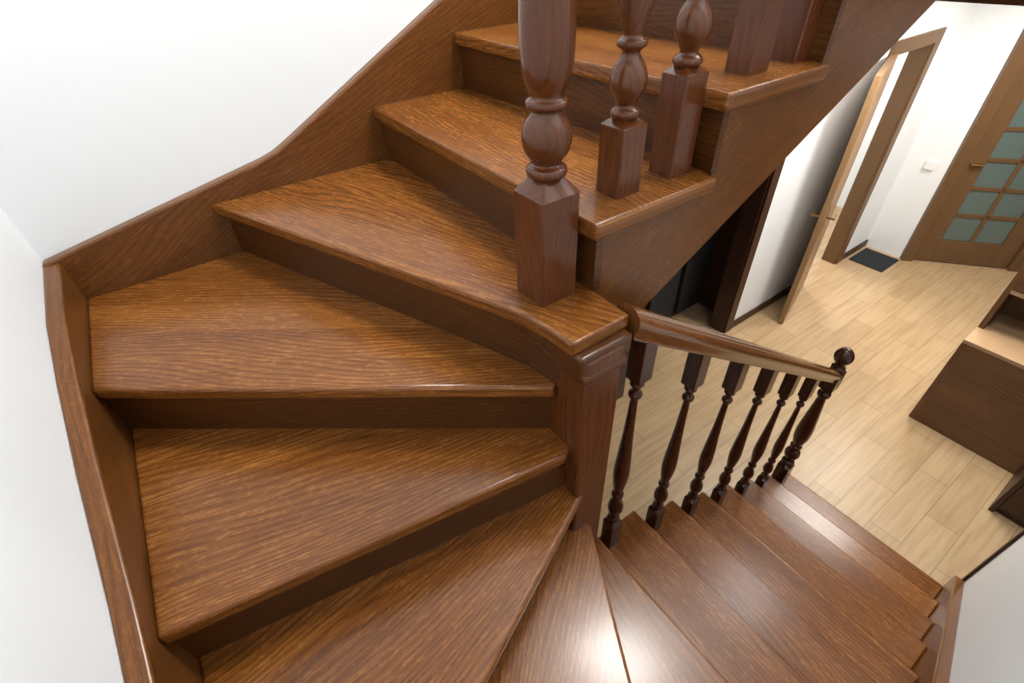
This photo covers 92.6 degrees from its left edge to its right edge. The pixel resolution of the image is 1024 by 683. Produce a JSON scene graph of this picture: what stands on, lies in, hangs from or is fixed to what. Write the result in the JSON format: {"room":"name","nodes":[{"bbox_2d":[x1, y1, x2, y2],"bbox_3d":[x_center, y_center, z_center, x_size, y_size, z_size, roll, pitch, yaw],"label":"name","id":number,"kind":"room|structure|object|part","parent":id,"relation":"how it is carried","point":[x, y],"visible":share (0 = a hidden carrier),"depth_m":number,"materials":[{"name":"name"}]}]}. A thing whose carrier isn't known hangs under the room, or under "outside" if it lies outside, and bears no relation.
{"room":"home staircase","nodes":[
{"label":"home staircase","id":0,"kind":"room"},
{"bbox_2d":[0,207,123,682],"bbox_3d":[-0.766,-0.002,0.377,0.120,5.210,2.321,-26,45,-25],"label":"wall","id":1,"kind":"structure","parent":0,"point":[56,624],"depth_m":0.81,"materials":[{"name":"white paint"}]},
{"bbox_2d":[0,0,433,261],"bbox_3d":[-0.326,-1.091,1.627,2.511,5.210,0.120,-26,45,-25],"label":"wall","id":2,"kind":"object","parent":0,"point":[112,111],"visible":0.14,"depth_m":1.32,"materials":[{"name":"white paint"}]},
{"bbox_2d":[617,351,628,399],"bbox_3d":[0.775,-0.364,3.096,0.092,2.110,0.019,-26,45,-25],"label":"door frame","id":3,"kind":"structure","parent":2,"relation":"attached to","point":[622,379],"depth_m":3.65,"materials":[{"name":"brown wood"}]},
{"bbox_2d":[597,206,1023,585],"bbox_3d":[2.947,0.550,3.591,8.400,0.100,7.400,-26,45,-25],"label":"floor","id":4,"kind":"structure","parent":0,"point":[925,495],"depth_m":3.58,"materials":[{"name":"brown wood"}]},
{"bbox_2d":[42,0,963,682],"bbox_3d":[0.961,-0.392,1.631,4.069,4.040,2.088,-26,45,-25],"label":"staircase","id":5,"kind":"structure","parent":4,"relation":"on","point":[320,423],"depth_m":1.19,"materials":[{"name":"brown wood"}]},
{"bbox_3d":[0.195,0.817,1.705,0.104,2.164,0.125,-26,45,-25],"label":"newel post","id":6,"kind":"part","parent":5,"relation":"part of","materials":[{"name":"brown wood"}]},
{"bbox_2d":[514,0,825,306],"bbox_3d":[1.083,-1.511,0.850,2.683,2.320,0.092,-26,45,-25],"label":"stair railing","id":7,"kind":"object","parent":5,"relation":"on","point":[546,204],"visible":1,"depth_m":0.93,"materials":[{"name":"brown wood"}]},
{"bbox_2d":[600,303,854,548],"bbox_3d":[0.934,0.386,1.985,1.608,2.055,0.086,-26,45,-25],"label":"stair railing","id":8,"kind":"object","parent":5,"relation":"on","point":[649,330],"visible":1,"depth_m":1.62,"materials":[{"name":"brown wood"}]},
{"bbox_3d":[0.890,0.058,1.679,1.541,1.157,0.070,-26,45,-25],"label":"handrail","id":9,"kind":"part","parent":8,"relation":"part of","materials":[{"name":"brown wood"}]},
{"bbox_2d":[643,203,743,316],"bbox_3d":[1.134,-0.912,3.461,1.700,2.440,0.329,-26,45,-25],"label":"closet","id":10,"kind":"object","parent":4,"relation":"on","point":[699,280],"visible":0.14,"depth_m":4.25,"materials":[{"name":"black wood"}]},
{"bbox_3d":[1.257,-0.981,3.681,0.340,2.150,0.040,-26,45,-25],"label":"panel","id":11,"kind":"part","parent":10,"relation":"part of","materials":[{"name":"black wood"}]},
{"bbox_3d":[1.583,-1.141,3.848,0.340,2.150,0.040,-26,45,-25],"label":"panel","id":12,"kind":"part","parent":10,"relation":"part of","materials":[{"name":"black wood"}]},
{"bbox_2d":[849,248,898,271],"bbox_3d":[3.768,-0.853,5.098,0.360,0.012,0.330,-26,45,-25],"label":"door mat","id":13,"kind":"object","parent":4,"relation":"on","point":[872,259],"visible":1,"depth_m":5.08,"materials":[{"name":"black"}]},
{"bbox_2d":[929,239,1001,266],"bbox_3d":[4.530,-0.893,4.905,0.510,0.240,0.040,9,42,14],"label":"rail","id":14,"kind":"object","parent":4,"relation":"on","point":[948,251],"visible":1,"depth_m":4.89,"materials":[{"name":"brown wood"}]},
{"bbox_2d":[942,100,1023,243],"bbox_3d":[4.492,-1.589,4.313,0.510,1.590,0.008,9,42,14],"label":"glass","id":15,"kind":"object","parent":14,"relation":"on","point":[1010,145],"visible":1,"depth_m":4.54,"materials":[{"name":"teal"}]},
{"bbox_2d":[955,213,1019,221],"bbox_3d":[4.513,-1.185,4.655,0.510,0.036,0.030,9,42,14],"label":"muntin","id":16,"kind":"object","parent":15,"relation":"attached to","point":[976,216],"visible":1,"depth_m":4.64,"materials":[{"name":"brown wood"}]},
{"bbox_2d":[969,155,1023,241],"bbox_3d":[4.492,-1.588,4.312,0.036,1.590,0.030,9,42,14],"label":"muntin","id":17,"kind":"object","parent":15,"relation":"attached to","point":[1018,167],"visible":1,"depth_m":4.54,"materials":[{"name":"brown wood"}]},
{"bbox_2d":[971,186,1023,193],"bbox_3d":[4.503,-1.387,4.484,0.510,0.036,0.030,9,42,14],"label":"muntin","id":18,"kind":"object","parent":15,"relation":"attached to","point":[988,189],"visible":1,"depth_m":4.49,"materials":[{"name":"brown wood"}]},
{"bbox_2d":[987,158,1023,163],"bbox_3d":[4.492,-1.588,4.312,0.510,0.036,0.030,9,42,14],"label":"muntin","id":19,"kind":"object","parent":15,"relation":"attached to","point":[999,160],"visible":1,"depth_m":4.33,"materials":[{"name":"brown wood"}]},
{"bbox_2d":[1005,126,1023,131],"bbox_3d":[4.481,-1.790,4.140,0.510,0.036,0.030,9,42,14],"label":"muntin","id":20,"kind":"object","parent":15,"relation":"attached to","point":[1015,129],"visible":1,"depth_m":4.17,"materials":[{"name":"brown wood"}]},
{"bbox_2d":[908,265,1023,527],"bbox_3d":[3.324,0.192,2.404,0.910,1.950,1.620,-26,45,-25],"label":"cabinet","id":21,"kind":"object","parent":4,"relation":"on","point":[976,401],"visible":1,"depth_m":3.10,"materials":[{"name":"brown wood"}]},
{"bbox_3d":[3.058,0.179,3.401,0.500,0.700,0.030,-26,45,-25],"label":"panel","id":22,"kind":"part","parent":21,"relation":"part of","materials":[{"name":"brown wood"}]},
{"bbox_2d":[962,313,1023,368],"bbox_3d":[3.213,0.054,2.978,0.500,0.025,0.620,-26,45,-25],"label":"countertop","id":23,"kind":"structure","parent":21,"relation":"on","point":[1002,338],"depth_m":3.05,"materials":[{"name":"beige wood"}]},
{"bbox_2d":[1010,290,1023,298],"bbox_3d":[3.283,-0.202,2.812,0.280,0.025,0.590,-26,45,-25],"label":"shelf","id":24,"kind":"object","parent":21,"relation":"attached to","point":[1019,293],"depth_m":2.92,"materials":[{"name":"brown wood"}]},
{"bbox_3d":[3.170,-0.285,2.643,0.020,0.320,0.590,-26,45,-25],"label":"hutch door","id":25,"kind":"part","parent":21,"relation":"part of","materials":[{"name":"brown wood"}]},
{"bbox_2d":[913,63,1023,260],"bbox_3d":[4.172,-1.593,4.407,0.150,1.980,0.080,9,42,14],"label":"stile","id":26,"kind":"object","parent":4,"relation":"on","point":[1014,97],"depth_m":4.40,"materials":[{"name":"brown wood"}]},
{"bbox_3d":[4.171,-1.585,4.386,0.100,0.015,0.040,9,42,14],"label":"handle","id":27,"kind":"part","parent":26,"relation":"part of","materials":[{"name":"gold metal"}]},
{"bbox_2d":[988,213,1023,267],"bbox_3d":[4.810,-1.504,4.262,0.150,1.980,0.040,9,42,14],"label":"stile","id":28,"kind":"object","parent":4,"relation":"on","point":[1013,242],"visible":1,"depth_m":4.74,"materials":[{"name":"brown wood"}]},
{"bbox_2d":[734,48,890,319],"bbox_3d":[2.208,-2.332,2.923,1.180,5.210,0.120,-26,45,-25],"label":"wall","id":29,"kind":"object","parent":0,"point":[808,173],"visible":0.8,"depth_m":3.86,"materials":[{"name":"white paint"}]},
{"bbox_2d":[709,160,784,333],"bbox_3d":[1.816,-0.926,3.689,0.105,2.110,0.150,-26,45,-25],"label":"door frame","id":30,"kind":"structure","parent":29,"relation":"attached to","point":[751,208],"depth_m":3.83,"materials":[{"name":"brown wood"}]},
{"bbox_2d":[731,285,791,328],"bbox_3d":[2.353,-0.343,4.545,1.000,0.070,0.015,-26,45,-25],"label":"baseboard","id":31,"kind":"structure","parent":29,"relation":"attached to","point":[786,291],"depth_m":4.50,"materials":[{"name":"brown wood"}]},
{"bbox_2d":[836,52,908,207],"bbox_3d":[3.738,-2.930,5.541,0.100,2.600,2.065,-26,45,-25],"label":"right side room","id":32,"kind":"structure","parent":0,"point":[901,58],"depth_m":5.42,"materials":[{"name":"white paint"}]},
{"bbox_2d":[845,2,979,252],"bbox_3d":[3.478,-2.954,3.571,0.650,5.210,0.120,-26,45,-25],"label":"wall","id":33,"kind":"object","parent":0,"point":[959,16],"visible":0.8,"depth_m":4.32,"materials":[{"name":"white paint"}]},
{"bbox_2d":[841,239,867,260],"bbox_3d":[3.638,-0.973,5.202,0.510,0.070,0.015,-26,45,-25],"label":"baseboard","id":34,"kind":"structure","parent":33,"relation":"attached to","point":[861,245],"depth_m":5.19,"materials":[{"name":"brown wood"}]},
{"bbox_2d":[821,27,946,263],"bbox_3d":[3.018,-1.503,4.313,0.800,2.080,0.150,-26,45,-25],"label":"door frame","id":35,"kind":"structure","parent":33,"relation":"attached to","point":[915,59],"depth_m":4.26,"materials":[{"name":"brown wood"}]},
{"bbox_2d":[899,1,950,39],"bbox_3d":[2.910,-3.457,2.654,0.640,3.210,0.120,-26,45,-25],"label":"wall","id":36,"kind":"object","parent":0,"point":[932,19],"visible":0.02,"depth_m":3.57,"materials":[{"name":"white paint"}]},
{"bbox_2d":[866,4,1023,257],"bbox_3d":[3.899,-2.956,3.547,0.120,5.210,0.395,-26,45,-25],"label":"wall","id":37,"kind":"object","parent":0,"point":[994,30],"visible":0.8,"depth_m":4.35,"materials":[{"name":"white paint"}]},
{"bbox_2d":[923,160,936,170],"bbox_3d":[3.919,-1.652,4.585,0.025,0.080,0.080,-26,45,-25],"label":"light switch","id":38,"kind":"object","parent":37,"relation":"attached to","point":[929,165],"visible":1,"depth_m":4.58,"materials":[{"name":"white plastic"}]},
{"bbox_2d":[900,29,1023,261],"bbox_3d":[4.056,-1.667,4.440,0.100,2.080,0.140,9,42,14],"label":"door frame","id":39,"kind":"structure","parent":37,"relation":"attached to","point":[1014,62],"depth_m":4.31,"materials":[{"name":"brown wood"}]},
{"bbox_2d":[949,535,1023,682],"bbox_3d":[1.056,-0.021,0.283,2.791,5.210,0.120,-26,45,-25],"label":"wall","id":40,"kind":"structure","parent":0,"point":[989,643],"depth_m":1.62,"materials":[{"name":"white paint"}]},
{"bbox_2d":[962,529,1023,581],"bbox_3d":[2.194,-0.575,0.868,0.027,5.200,0.142,-26,45,-25],"label":"trim","id":41,"kind":"structure","parent":40,"relation":"attached to","point":[1020,534],"depth_m":2.26,"materials":[{"name":"brown wood"}]},
{"bbox_3d":[5.029,-1.592,1.960,4.450,0.120,5.115,-26,45,-25],"label":"ceiling","id":42,"kind":"structure","parent":0,"visible":0},
{"bbox_2d":[936,0,1023,5],"bbox_3d":[3.193,-0.695,1.020,0.050,0.195,5.115,-26,45,-25],"label":"trim","id":43,"kind":"structure","parent":42,"relation":"attached to","point":[998,2],"depth_m":2.19,"materials":[{"name":"brown wood"}]},
{"bbox_3d":[2.763,-1.355,4.217,0.025,2.000,0.131,-26,45,-25],"label":"door frame","id":44,"kind":"structure","parent":0,"visible":0},
{"bbox_2d":[778,53,898,323],"bbox_3d":[2.576,-1.119,3.944,0.042,1.990,0.740,25,48,29],"label":"leaf","id":45,"kind":"object","parent":44,"relation":"attached to","point":[880,80],"visible":0.91,"depth_m":3.62,"materials":[{"name":"brown wood"}]},
{"bbox_2d":[813,213,833,219],"bbox_3d":[2.395,-0.960,3.765,0.142,0.016,0.016,25,48,29],"label":"door handle","id":46,"kind":"object","parent":45,"relation":"attached to","point":[816,215],"depth_m":3.75,"materials":[{"name":"gold metal"}]},
{"bbox_2d":[819,205,831,235],"bbox_3d":[2.415,-0.930,3.771,0.006,0.240,0.040,25,48,29],"label":"plate","id":47,"kind":"object","parent":45,"relation":"attached to","point":[831,205],"visible":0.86,"depth_m":3.76,"materials":[{"name":"gold metal"}]},
{"bbox_3d":[6.408,-2.472,2.820,2.079,5.210,2.584,-26,45,-25],"label":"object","id":48,"kind":"object","parent":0,"visible":0},
{"bbox_2d":[1005,244,1023,271],"bbox_3d":[4.938,-1.526,4.218,0.100,2.080,0.140,9,42,14],"label":"door frame","id":49,"kind":"structure","parent":48,"relation":"attached to","point":[1017,262],"depth_m":4.78,"materials":[{"name":"brown wood"}]}
]}

